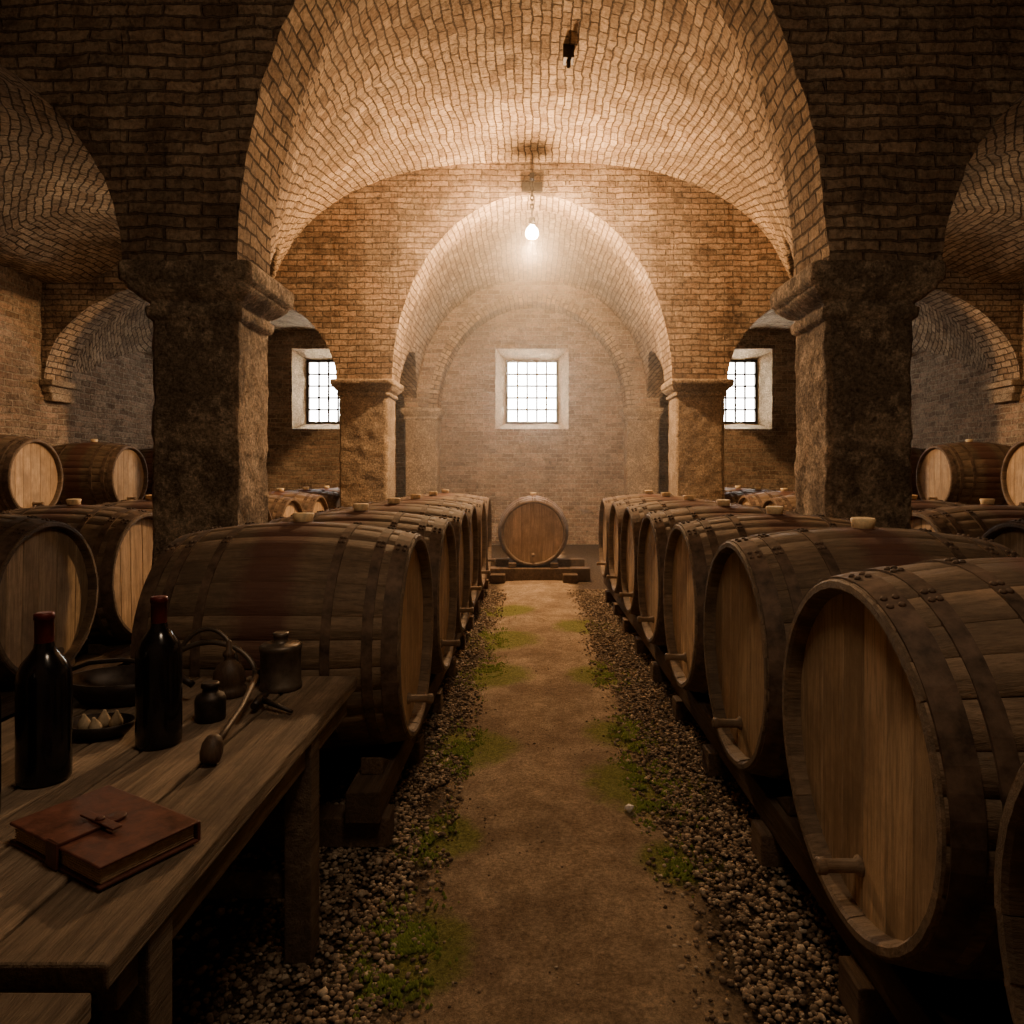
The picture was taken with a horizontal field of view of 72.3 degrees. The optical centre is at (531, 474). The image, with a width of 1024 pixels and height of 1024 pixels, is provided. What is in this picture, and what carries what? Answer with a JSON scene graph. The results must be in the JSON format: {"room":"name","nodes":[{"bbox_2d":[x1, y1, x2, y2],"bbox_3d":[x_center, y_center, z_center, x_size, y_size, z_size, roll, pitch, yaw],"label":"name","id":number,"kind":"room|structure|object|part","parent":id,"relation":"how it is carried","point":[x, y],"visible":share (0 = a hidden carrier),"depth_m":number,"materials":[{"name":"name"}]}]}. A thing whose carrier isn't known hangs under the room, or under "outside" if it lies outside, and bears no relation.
{"room":"wine cellar","nodes":[
{"label":"wine cellar","id":0,"kind":"room"},
{"bbox_2d":[0,267,154,448],"bbox_3d":[-7.600,-1.898,6.852,0.050,7.034,18.744,0,0,0],"label":"wall","id":1,"kind":"structure","parent":0,"point":[114,403],"depth_m":11.14,"materials":[{"name":"brown brick"}]},
{"bbox_2d":[40,379,82,403],"bbox_3d":[-7.500,-1.320,11.175,0.200,0.320,0.750,0,0,0],"label":"stone corbel","id":2,"kind":"object","parent":1,"relation":"attached to","point":[58,391],"visible":1,"depth_m":11.05,"materials":[{"name":"beige stone"}]},
{"bbox_2d":[1,545,851,1023],"bbox_3d":[0.000,1.604,6.850,15.400,0.047,18.900,0,0,0],"label":"floor","id":3,"kind":"structure","parent":0,"point":[600,926],"depth_m":2.75,"materials":[{"name":"grey gravel"}]},
{"bbox_2d":[0,993,90,1023],"bbox_3d":[-1.206,1.217,0.665,0.992,0.767,0.933,0,0,0],"label":"wooden bench","id":4,"kind":"object","parent":3,"relation":"on","point":[15,1008],"visible":1,"depth_m":1.10,"materials":[{"name":"brown wood"}]},
{"bbox_2d":[0,640,130,718],"bbox_3d":[-3.715,1.432,9.100,1.106,0.342,10.406,0,0,0],"label":"rack","id":5,"kind":"object","parent":3,"relation":"on","point":[112,650],"visible":0.02,"depth_m":5.21,"materials":[{"name":"brown wood"}]},
{"bbox_2d":[0,512,98,686],"bbox_3d":[-3.643,0.776,4.502,1.256,1.198,1.150,0,-1,0],"label":"wine barrel","id":6,"kind":"object","parent":5,"relation":"on","point":[46,564],"visible":0.87,"depth_m":4.48,"materials":[{"name":"brown wood"}]},
{"bbox_2d":[2,499,152,644],"bbox_3d":[-3.647,0.776,5.648,1.256,1.172,1.123,0,0,0],"label":"wine barrel","id":7,"kind":"object","parent":5,"relation":"on","point":[120,539],"visible":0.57,"depth_m":5.38,"materials":[{"name":"brown wood"}]},
{"bbox_2d":[95,495,151,511],"bbox_3d":[-3.644,0.775,6.801,1.256,1.169,1.121,0,0,0],"label":"wine barrel","id":8,"kind":"object","parent":5,"relation":"on","point":[146,504],"visible":0.11,"depth_m":6.63,"materials":[{"name":"brown wood"}]},
{"bbox_2d":[266,506,271,521],"bbox_3d":[-3.654,0.776,7.951,1.256,1.198,1.151,0,1,0],"label":"wine barrel","id":9,"kind":"object","parent":5,"relation":"on","point":[269,516],"visible":0.02,"depth_m":8.29,"materials":[{"name":"brown wood"}]},
{"bbox_2d":[267,493,302,519],"bbox_3d":[-3.654,0.777,9.099,1.256,1.172,1.122,0,0,0],"label":"wine barrel","id":10,"kind":"object","parent":5,"relation":"on","point":[278,506],"visible":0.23,"depth_m":8.92,"materials":[{"name":"brown wood"}]},
{"bbox_2d":[268,488,328,512],"bbox_3d":[-3.645,0.775,10.252,1.256,1.176,1.130,0,0,0],"label":"wine barrel","id":11,"kind":"object","parent":5,"relation":"on","point":[310,502],"visible":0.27,"depth_m":10.09,"materials":[{"name":"brown wood"}]},
{"bbox_2d":[287,487,339,508],"bbox_3d":[-3.642,0.776,11.401,1.256,1.191,1.144,0,1,0],"label":"wine barrel","id":12,"kind":"object","parent":5,"relation":"on","point":[331,497],"visible":0.16,"depth_m":11.20,"materials":[{"name":"brown wood"}]},
{"bbox_2d":[309,486,339,491],"bbox_3d":[-3.647,0.777,12.549,1.256,1.175,1.128,0,0,0],"label":"wine barrel","id":13,"kind":"object","parent":5,"relation":"on","point":[326,488],"visible":0.08,"depth_m":12.44,"materials":[{"name":"brown wood"}]},
{"bbox_2d":[0,676,356,1023],"bbox_3d":[-1.239,1.209,2.015,1.052,0.783,1.692,0,0,0],"label":"wooden table","id":14,"kind":"object","parent":3,"relation":"on","point":[59,933],"visible":0.66,"depth_m":1.78,"materials":[{"name":"brown wood"}]},
{"bbox_2d":[0,695,0,811],"bbox_3d":[-1.335,0.593,1.655,0.128,0.450,0.128,0,0,0],"label":"wine bottle","id":15,"kind":"object","parent":14,"relation":"on","point":[0,695],"visible":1,"depth_m":1.68,"materials":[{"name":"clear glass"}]},
{"bbox_2d":[15,611,72,788],"bbox_3d":[-1.310,0.593,1.880,0.128,0.450,0.128,0,0,0],"label":"wine bottle","id":16,"kind":"object","parent":14,"relation":"on","point":[44,679],"visible":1,"depth_m":1.83,"materials":[{"name":"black glass"}]},
{"bbox_2d":[73,709,134,740],"bbox_3d":[-1.360,0.783,2.200,0.220,0.068,0.154,0,0,0],"label":"dish","id":17,"kind":"object","parent":14,"relation":"on","point":[104,725],"visible":0.87,"depth_m":2.18,"materials":[{"name":"brown ceramic"}]},
{"bbox_2d":[9,785,200,890],"bbox_3d":[-0.950,0.784,1.555,0.361,0.066,0.225,0,0,30],"label":"leather journal","id":18,"kind":"object","parent":14,"relation":"on","point":[100,838],"visible":1,"depth_m":1.51,"materials":[{"name":"leather"}]},
{"bbox_2d":[72,658,195,706],"bbox_3d":[-1.459,0.743,2.560,0.492,0.148,0.285,0,0,0],"label":"pan","id":19,"kind":"object","parent":14,"relation":"on","point":[113,686],"visible":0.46,"depth_m":2.55,"materials":[{"name":"black metal"}]},
{"bbox_2d":[73,665,134,706],"bbox_3d":[-1.500,0.774,2.560,0.380,0.085,0.285,0,0,0],"label":"bowl","id":20,"kind":"object","parent":19,"relation":"on","point":[113,686],"depth_m":2.46,"materials":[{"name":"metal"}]},
{"bbox_3d":[-1.457,0.718,2.556,0.493,0.098,0.056,0,0,6],"label":"pan handle","id":21,"kind":"part","parent":19,"relation":"part of","materials":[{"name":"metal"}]},
{"bbox_2d":[135,595,182,750],"bbox_3d":[-1.135,0.593,2.130,0.128,0.450,0.128,0,0,0],"label":"wine bottle","id":22,"kind":"object","parent":14,"relation":"on","point":[158,655],"visible":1,"depth_m":2.08,"materials":[{"name":"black glass"}]},
{"bbox_2d":[194,680,225,723],"bbox_3d":[-1.075,0.755,2.340,0.098,0.126,0.098,0,0,0],"label":"jar","id":23,"kind":"object","parent":14,"relation":"on","point":[210,704],"visible":1,"depth_m":2.31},
{"bbox_2d":[181,627,259,682],"bbox_3d":[-1.254,0.710,2.760,0.404,0.200,0.117,0,0,0],"label":"tube","id":24,"kind":"object","parent":14,"relation":"on","point":[242,652],"visible":0.59,"depth_m":2.74,"materials":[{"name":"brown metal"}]},
{"bbox_2d":[212,640,246,699],"bbox_3d":[-1.125,0.716,2.600,0.124,0.205,0.124,0,0,0],"label":"flask","id":25,"kind":"object","parent":14,"relation":"on","point":[230,673],"visible":0.85,"depth_m":2.57,"materials":[{"name":"brown glass"}]},
{"bbox_2d":[199,674,259,764],"bbox_3d":[-0.949,0.765,2.227,0.061,0.112,0.556,0,0,-9],"label":"honey dipper","id":26,"kind":"object","parent":14,"relation":"on","point":[211,751],"visible":1,"depth_m":1.99,"materials":[{"name":"brown wood"}]},
{"bbox_2d":[250,690,292,712],"bbox_3d":[-0.894,0.792,2.458,0.154,0.044,0.146,0,0,0],"label":"corkscrew","id":27,"kind":"object","parent":14,"relation":"on","point":[260,698],"visible":1,"depth_m":2.42,"materials":[{"name":"metal"}]},
{"bbox_2d":[259,631,301,693],"bbox_3d":[-0.965,0.711,2.690,0.156,0.215,0.156,0,0,0],"label":"flask","id":28,"kind":"object","parent":14,"relation":"on","point":[280,657],"visible":0.98,"depth_m":2.63,"materials":[{"name":"brown metal"}]},
{"bbox_2d":[244,574,488,847],"bbox_3d":[-1.165,1.431,6.450,1.105,0.342,7.007,0,0,0],"label":"rack","id":29,"kind":"object","parent":3,"relation":"on","point":[366,817],"visible":0.16,"depth_m":3.06,"materials":[{"name":"brown wood"}]},
{"bbox_2d":[130,512,433,750],"bbox_3d":[-1.127,0.776,3.551,1.256,1.190,1.143,0,-1,1],"label":"wine barrel","id":30,"kind":"object","parent":29,"relation":"on","point":[357,597],"visible":0.81,"depth_m":3.12,"materials":[{"name":"brown wood"}]},
{"bbox_2d":[268,503,459,673],"bbox_3d":[-1.110,0.777,4.698,1.256,1.180,1.132,0,0,0],"label":"wine barrel","id":31,"kind":"object","parent":29,"relation":"on","point":[438,534],"visible":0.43,"depth_m":4.57,"materials":[{"name":"brown wood"}]},
{"bbox_2d":[325,498,473,633],"bbox_3d":[-1.115,0.776,5.851,1.256,1.173,1.127,0,0,0],"label":"wine barrel","id":32,"kind":"object","parent":29,"relation":"on","point":[458,518],"visible":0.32,"depth_m":5.78,"materials":[{"name":"brown wood"}]},
{"bbox_2d":[368,494,481,606],"bbox_3d":[-1.129,0.776,7.001,1.256,1.202,1.155,0,-2,1],"label":"wine barrel","id":33,"kind":"object","parent":29,"relation":"on","point":[470,509],"visible":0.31,"depth_m":6.98,"materials":[{"name":"brown wood"}]},
{"bbox_2d":[395,491,489,586],"bbox_3d":[-1.114,0.777,8.149,1.256,1.191,1.144,0,-1,0],"label":"wine barrel","id":34,"kind":"object","parent":29,"relation":"on","point":[479,504],"visible":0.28,"depth_m":8.07,"materials":[{"name":"brown wood"}]},
{"bbox_2d":[401,489,494,569],"bbox_3d":[-1.116,0.775,9.301,1.256,1.190,1.145,0,-1,0],"label":"wine barrel","id":35,"kind":"object","parent":29,"relation":"on","point":[445,492],"visible":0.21,"depth_m":9.27,"materials":[{"name":"brown wood"}]},
{"bbox_2d":[91,589,853,1023],"bbox_3d":[0.051,1.599,5.395,3.927,0.042,8.829,0,0,0],"label":"gravel","id":36,"kind":"object","parent":3,"relation":"on","point":[264,982],"visible":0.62,"depth_m":2.68,"materials":[{"name":"gravel"}]},
{"bbox_2d":[344,617,708,1023],"bbox_3d":[0.111,1.593,4.899,1.491,0.015,5.952,0,0,0],"label":"moss patch","id":37,"kind":"object","parent":3,"relation":"on","point":[404,940],"visible":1,"depth_m":2.95,"materials":[{"name":"green plant"}]},
{"bbox_2d":[487,558,589,582],"bbox_3d":[0.020,1.469,11.132,1.726,0.268,1.544,0,0,0],"label":"stand","id":38,"kind":"object","parent":3,"relation":"on","point":[567,570],"visible":0.68,"depth_m":10.56,"materials":[{"name":"brown wood"}]},
{"bbox_2d":[498,492,568,566],"bbox_3d":[0.021,0.866,11.213,1.122,1.168,1.256,0,0,0],"label":"wine barrel","id":39,"kind":"object","parent":38,"relation":"on","point":[533,531],"visible":1,"depth_m":10.71,"materials":[{"name":"brown wood"}]},
{"bbox_2d":[624,804,633,812],"bbox_3d":[0.460,1.575,3.314,0.049,0.036,0.042,0,0,0],"label":"stone","id":40,"kind":"object","parent":3,"relation":"on","point":[628,807],"visible":1,"depth_m":3.30,"materials":[{"name":"beige stone"}]},
{"bbox_2d":[603,578,1012,1023],"bbox_3d":[1.485,1.432,4.925,1.106,0.342,9.357,0,0,0],"label":"rack","id":41,"kind":"object","parent":3,"relation":"on","point":[872,990],"visible":0.2,"depth_m":2.22,"materials":[{"name":"brown wood"}]},
{"bbox_2d":[596,490,682,577],"bbox_3d":[1.449,0.775,8.918,1.256,1.192,1.146,0,1,0],"label":"wine barrel","id":42,"kind":"object","parent":41,"relation":"on","point":[605,505],"visible":0.25,"depth_m":8.87,"materials":[{"name":"brown wood"}]},
{"bbox_2d":[606,492,714,593],"bbox_3d":[1.454,0.776,7.772,1.256,1.172,1.122,0,0,0],"label":"wine barrel","id":43,"kind":"object","parent":41,"relation":"on","point":[617,508],"visible":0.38,"depth_m":7.74,"materials":[{"name":"brown wood"}]},
{"bbox_2d":[619,495,750,614],"bbox_3d":[1.451,0.776,6.619,1.256,1.170,1.122,0,0,0],"label":"wine barrel","id":44,"kind":"object","parent":41,"relation":"on","point":[633,515],"visible":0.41,"depth_m":6.56,"materials":[{"name":"brown wood"}]},
{"bbox_2d":[637,499,800,646],"bbox_3d":[1.452,0.775,5.469,1.256,1.169,1.121,0,0,0],"label":"wine barrel","id":45,"kind":"object","parent":41,"relation":"on","point":[656,526],"visible":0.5,"depth_m":5.37,"materials":[{"name":"brown wood"}]},
{"bbox_2d":[663,506,875,694],"bbox_3d":[1.452,0.777,4.322,1.256,1.172,1.122,0,0,0],"label":"wine barrel","id":46,"kind":"object","parent":41,"relation":"on","point":[691,547],"visible":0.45,"depth_m":4.18,"materials":[{"name":"brown wood"}]},
{"bbox_2d":[703,517,1020,779],"bbox_3d":[1.450,0.775,3.169,1.256,1.170,1.121,0,0,0],"label":"wine barrel","id":47,"kind":"object","parent":41,"relation":"on","point":[756,585],"visible":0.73,"depth_m":2.97,"materials":[{"name":"brown wood"}]},
{"bbox_2d":[782,557,1023,985],"bbox_3d":[1.450,0.775,2.019,1.256,1.183,1.137,0,1,0],"label":"wine barrel","id":48,"kind":"object","parent":41,"relation":"on","point":[903,686],"visible":0.97,"depth_m":1.79,"materials":[{"name":"brown wood"}]},
{"bbox_2d":[994,761,1023,1023],"bbox_3d":[1.452,0.777,0.872,1.256,1.188,1.140,0,-1,0],"label":"wine barrel","id":49,"kind":"object","parent":41,"relation":"on","point":[1009,853],"visible":1,"depth_m":1.33,"materials":[{"name":"brown wood"}]},
{"bbox_3d":[3.695,1.432,8.500,1.105,0.343,11.604,0,0,0],"label":"rack","id":50,"kind":"object","parent":3,"relation":"on","visible":0},
{"bbox_2d":[725,486,754,491],"bbox_3d":[3.654,0.775,12.549,1.256,1.177,1.131,0,0,0],"label":"wine barrel","id":51,"kind":"object","parent":50,"relation":"on","point":[737,488],"visible":0.06,"depth_m":12.42,"materials":[{"name":"brown wood"}]},
{"bbox_2d":[724,487,776,502],"bbox_3d":[3.649,0.777,11.402,1.256,1.172,1.123,0,0,-1],"label":"wine barrel","id":52,"kind":"object","parent":50,"relation":"on","point":[734,497],"visible":0.19,"depth_m":11.22,"materials":[{"name":"brown wood"}]},
{"bbox_2d":[738,488,795,506],"bbox_3d":[3.654,0.776,10.249,1.256,1.174,1.128,0,0,1],"label":"wine barrel","id":53,"kind":"object","parent":50,"relation":"on","point":[754,499],"visible":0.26,"depth_m":10.09,"materials":[{"name":"brown wood"}]},
{"bbox_2d":[762,493,795,510],"bbox_3d":[3.642,0.775,9.099,1.256,1.180,1.134,0,1,0],"label":"wine barrel","id":54,"kind":"object","parent":50,"relation":"on","point":[788,502],"visible":0.12,"depth_m":8.91,"materials":[{"name":"brown wood"}]},
{"bbox_2d":[910,495,968,511],"bbox_3d":[3.640,0.776,6.799,1.256,1.170,1.121,0,0,0],"label":"wine barrel","id":55,"kind":"object","parent":50,"relation":"on","point":[916,504],"visible":0.12,"depth_m":6.62,"materials":[{"name":"brown wood"}]},
{"bbox_2d":[912,499,1023,537],"bbox_3d":[3.645,0.775,5.648,1.256,1.187,1.141,0,-1,0],"label":"wine barrel","id":56,"kind":"object","parent":50,"relation":"on","point":[975,521],"visible":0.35,"depth_m":5.42,"materials":[{"name":"brown wood"}]},
{"bbox_2d":[981,518,1023,556],"bbox_3d":[3.650,0.777,4.502,1.256,1.172,1.123,0,0,-1],"label":"wine barrel","id":57,"kind":"object","parent":50,"relation":"on","point":[1010,534],"visible":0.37,"depth_m":4.59,"materials":[{"name":"brown wood"}]},
{"bbox_3d":[-6.910,1.128,10.680,1.300,0.965,9.040,0,0,0],"label":"stone ledge","id":58,"kind":"object","parent":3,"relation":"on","visible":0},
{"bbox_3d":[-6.930,0.571,10.075,0.860,0.142,7.090,0,0,0],"label":"cradle","id":59,"kind":"object","parent":58,"relation":"on","visible":0},
{"bbox_2d":[0,434,62,511],"bbox_3d":[-6.908,0.016,9.001,1.256,1.174,1.128,0,0,0],"label":"wine barrel","id":60,"kind":"object","parent":59,"relation":"on","point":[31,471],"visible":0.83,"depth_m":8.91,"materials":[{"name":"brown wood"}]},
{"bbox_2d":[52,439,147,504],"bbox_3d":[-6.908,0.015,11.101,1.256,1.176,1.131,0,0,0],"label":"wine barrel","id":61,"kind":"object","parent":59,"relation":"on","point":[94,472],"visible":0.69,"depth_m":10.69,"materials":[{"name":"brown wood"}]},
{"bbox_2d":[138,447,152,499],"bbox_3d":[-6.908,0.017,13.199,1.256,1.171,1.124,0,0,0],"label":"wine barrel","id":62,"kind":"object","parent":59,"relation":"on","point":[146,452],"visible":0.06,"depth_m":12.73,"materials":[{"name":"brown wood"}]},
{"bbox_3d":[6.910,1.128,10.680,1.300,0.965,9.040,0,0,0],"label":"stone ledge","id":63,"kind":"object","parent":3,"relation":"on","visible":0},
{"bbox_3d":[6.930,0.571,10.075,0.860,0.142,7.090,0,0,0],"label":"cradle","id":64,"kind":"object","parent":63,"relation":"on","visible":0},
{"bbox_2d":[909,447,925,499],"bbox_3d":[6.908,0.015,13.198,1.256,1.180,1.134,0,-1,0],"label":"wine barrel","id":65,"kind":"object","parent":64,"relation":"on","point":[915,453],"visible":0.1,"depth_m":12.72,"materials":[{"name":"brown wood"}]},
{"bbox_2d":[916,439,1011,504],"bbox_3d":[6.908,0.016,11.099,1.256,1.200,1.153,0,-2,0],"label":"wine barrel","id":66,"kind":"object","parent":64,"relation":"on","point":[967,472],"visible":0.77,"depth_m":10.69,"materials":[{"name":"brown wood"}]},
{"bbox_2d":[1001,440,1023,505],"bbox_3d":[6.908,0.017,9.001,1.256,1.204,1.156,0,2,0],"label":"wine barrel","id":67,"kind":"object","parent":64,"relation":"on","point":[1012,471],"visible":0.88,"depth_m":9.30,"materials":[{"name":"brown wood"}]},
{"bbox_2d":[0,0,1023,274],"bbox_3d":[0.000,-3.390,5.260,15.265,3.854,0.661,0,0,0],"label":"wall","id":68,"kind":"structure","parent":0,"point":[185,111],"depth_m":4.95,"materials":[{"name":"brick"}]},
{"bbox_2d":[0,0,1023,282],"bbox_3d":[0.003,-3.168,8.210,15.276,3.388,5.309,0,0,0],"label":"ceiling","id":69,"kind":"structure","parent":0,"point":[397,87],"depth_m":8.15,"materials":[{"name":"brick"}]},
{"bbox_2d":[563,46,573,68],"bbox_3d":[0.400,-4.634,7.694,0.120,0.371,0.172,0,0,0],"label":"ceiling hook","id":70,"kind":"object","parent":69,"relation":"attached to","point":[568,51],"visible":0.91,"depth_m":7.62,"materials":[{"name":"black metal"}]},
{"bbox_2d":[41,162,1022,382],"bbox_3d":[0.000,-3.389,11.175,15.214,3.840,0.677,0,0,0],"label":"wall","id":71,"kind":"structure","parent":0,"point":[357,272],"depth_m":10.85,"materials":[{"name":"brick"}]},
{"bbox_2d":[522,172,541,239],"bbox_3d":[0.000,-4.015,10.586,0.320,1.010,0.528,0,0,0],"label":"lamp","id":72,"kind":"object","parent":71,"relation":"attached to","point":[531,232],"visible":1,"depth_m":10.40,"materials":[{"name":"metal"}]},
{"bbox_3d":[0.000,-3.618,10.420,0.196,0.215,0.196,0,0,0],"label":"bulb","id":73,"kind":"part","parent":72,"relation":"part of","materials":[{"name":"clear glass"}]},
{"bbox_2d":[267,308,796,544],"bbox_3d":[0.000,-1.900,16.295,15.240,7.000,0.429,0,0,0],"label":"wall","id":74,"kind":"structure","parent":0,"point":[576,462],"depth_m":16.10,"materials":[{"name":"brick"}]},
{"bbox_2d":[306,360,339,423],"bbox_3d":[-4.680,-1.955,16.508,1.250,1.510,0.085,0,0,0],"label":"window","id":75,"kind":"structure","parent":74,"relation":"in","point":[308,421],"depth_m":16.48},
{"bbox_2d":[310,363,339,420],"bbox_3d":[-4.680,-1.955,16.555,1.170,1.430,0.010,0,0,0],"label":"pane","id":76,"kind":"object","parent":75,"relation":"attached to","point":[313,366],"visible":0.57,"depth_m":16.55,"materials":[{"name":"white glass"}]},
{"bbox_2d":[505,360,558,423],"bbox_3d":[0.000,-1.955,16.508,1.250,1.510,0.085,0,0,0],"label":"window grille","id":77,"kind":"object","parent":74,"relation":"in","point":[506,361],"visible":1,"depth_m":16.48,"materials":[{"name":"white metal"}]},
{"bbox_2d":[508,363,555,420],"bbox_3d":[0.000,-1.955,16.555,1.170,1.430,0.010,0,0,0],"label":"pane","id":78,"kind":"object","parent":77,"relation":"attached to","point":[512,367],"visible":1,"depth_m":16.55,"materials":[{"name":"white glass"}]},
{"bbox_2d":[724,360,757,423],"bbox_3d":[4.680,-1.955,16.508,1.250,1.510,0.085,0,0,0],"label":"window grille","id":79,"kind":"object","parent":74,"relation":"in","point":[755,421],"visible":0.55,"depth_m":16.48,"materials":[{"name":"white metal"}]},
{"bbox_2d":[724,363,753,420],"bbox_3d":[4.680,-1.955,16.555,1.170,1.430,0.010,0,0,0],"label":"pane","id":80,"kind":"object","parent":79,"relation":"attached to","point":[739,366],"visible":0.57,"depth_m":16.55,"materials":[{"name":"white glass"}]},
{"bbox_2d":[404,280,659,407],"bbox_3d":[0.001,-3.390,15.790,15.217,3.836,0.626,0,0,0],"label":"arch","id":81,"kind":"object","parent":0,"point":[458,325],"depth_m":15.50,"materials":[{"name":"brick"}]},
{"bbox_2d":[73,210,991,403],"bbox_3d":[-0.002,-2.922,13.795,15.270,2.923,4.619,0,0,0],"label":"ceiling","id":82,"kind":"structure","parent":0,"point":[498,250],"depth_m":13.04,"materials":[{"name":"brick"}]},
{"bbox_2d":[910,282,1023,448],"bbox_3d":[7.600,-1.900,6.853,0.051,7.036,18.736,0,0,0],"label":"wall","id":83,"kind":"structure","parent":0,"point":[949,403],"depth_m":12.55,"materials":[{"name":"brown brick"}]},
{"bbox_2d":[981,379,1023,403],"bbox_3d":[7.500,-1.320,11.175,0.200,0.320,0.750,0,0,0],"label":"stone corbel","id":84,"kind":"object","parent":83,"relation":"attached to","point":[1005,391],"visible":1,"depth_m":11.05,"materials":[{"name":"beige stone"}]},
{"bbox_3d":[-2.396,1.470,5.261,0.617,0.283,0.626,0,0,0],"label":"plinth","id":85,"kind":"object","parent":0,"visible":0},
{"bbox_2d":[151,319,268,564],"bbox_3d":[-2.395,0.131,5.260,0.643,2.551,0.651,0,0,0],"label":"shaft","id":86,"kind":"object","parent":85,"relation":"on","point":[210,394],"visible":0.67,"depth_m":4.95,"materials":[{"name":"stone"}]},
{"bbox_2d":[117,259,293,335],"bbox_3d":[-2.396,-1.289,5.258,0.929,0.392,0.942,0,0,0],"label":"capital","id":87,"kind":"object","parent":86,"relation":"on","point":[239,290],"visible":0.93,"depth_m":4.89,"materials":[{"name":"stone"}]},
{"bbox_3d":[-2.615,1.470,11.175,0.816,0.283,0.716,0,0,0],"label":"plinth","id":88,"kind":"object","parent":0,"visible":0},
{"bbox_2d":[339,397,395,506],"bbox_3d":[-2.615,0.075,11.175,0.768,2.656,0.670,0,0,0],"label":"shaft","id":89,"kind":"object","parent":88,"relation":"on","point":[366,424],"visible":0.68,"depth_m":10.85,"materials":[{"name":"beige stone"}]},
{"bbox_2d":[330,379,403,400],"bbox_3d":[-2.615,-1.348,11.175,0.990,0.274,0.888,0,0,0],"label":"capital","id":90,"kind":"object","parent":89,"relation":"on","point":[390,388],"visible":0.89,"depth_m":10.79,"materials":[{"name":"beige stone"}]},
{"bbox_3d":[-2.455,1.470,15.741,0.896,0.284,0.648,0,0,0],"label":"plinth","id":91,"kind":"object","parent":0,"visible":0},
{"bbox_2d":[405,420,440,495],"bbox_3d":[-2.454,0.076,15.740,0.751,2.656,0.502,0,0,0],"label":"shaft","id":92,"kind":"object","parent":91,"relation":"on","point":[422,437],"visible":0.71,"depth_m":15.50,"materials":[{"name":"beige stone"}]},
{"bbox_2d":[400,408,444,421],"bbox_3d":[-2.455,-1.348,15.740,0.929,0.272,0.678,0,0,0],"label":"capital","id":93,"kind":"object","parent":92,"relation":"on","point":[408,413],"visible":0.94,"depth_m":15.45,"materials":[{"name":"beige stone"}]},
{"bbox_3d":[2.395,1.470,5.260,0.616,0.283,0.625,0,0,0],"label":"plinth","id":94,"kind":"object","parent":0,"visible":0},
{"bbox_2d":[795,319,912,528],"bbox_3d":[2.396,0.130,5.260,0.640,2.550,0.654,0,0,0],"label":"shaft","id":95,"kind":"object","parent":94,"relation":"on","point":[854,393],"visible":0.64,"depth_m":4.95,"materials":[{"name":"stone"}]},
{"bbox_2d":[770,259,946,335],"bbox_3d":[2.395,-1.289,5.262,0.931,0.392,0.940,0,0,0],"label":"capital","id":96,"kind":"object","parent":95,"relation":"on","point":[824,290],"visible":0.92,"depth_m":4.89,"materials":[{"name":"stone"}]},
{"bbox_3d":[2.614,1.470,11.175,0.818,0.282,0.715,0,0,0],"label":"plinth","id":97,"kind":"object","parent":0,"visible":0},
{"bbox_2d":[668,397,724,500],"bbox_3d":[2.615,0.075,11.176,0.773,2.655,0.673,0,0,0],"label":"shaft","id":98,"kind":"object","parent":97,"relation":"on","point":[696,424],"visible":0.55,"depth_m":10.85,"materials":[{"name":"beige stone"}]},
{"bbox_2d":[660,379,733,400],"bbox_3d":[2.615,-1.348,11.176,0.990,0.273,0.886,0,0,0],"label":"capital","id":99,"kind":"object","parent":98,"relation":"on","point":[673,388],"visible":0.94,"depth_m":10.79,"materials":[{"name":"beige stone"}]},
{"bbox_3d":[2.456,1.470,15.739,0.897,0.283,0.648,0,0,0],"label":"plinth","id":100,"kind":"object","parent":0,"visible":0},
{"bbox_2d":[623,420,658,494],"bbox_3d":[2.455,0.075,15.740,0.746,2.656,0.499,0,0,0],"label":"shaft","id":101,"kind":"object","parent":100,"relation":"on","point":[641,437],"visible":0.62,"depth_m":15.50,"materials":[{"name":"beige stone"}]},
{"bbox_2d":[619,408,663,421],"bbox_3d":[2.454,-1.348,15.740,0.931,0.274,0.680,0,0,0],"label":"capital","id":102,"kind":"object","parent":101,"relation":"on","point":[625,413],"visible":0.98,"depth_m":15.45,"materials":[{"name":"beige stone"}]}
]}

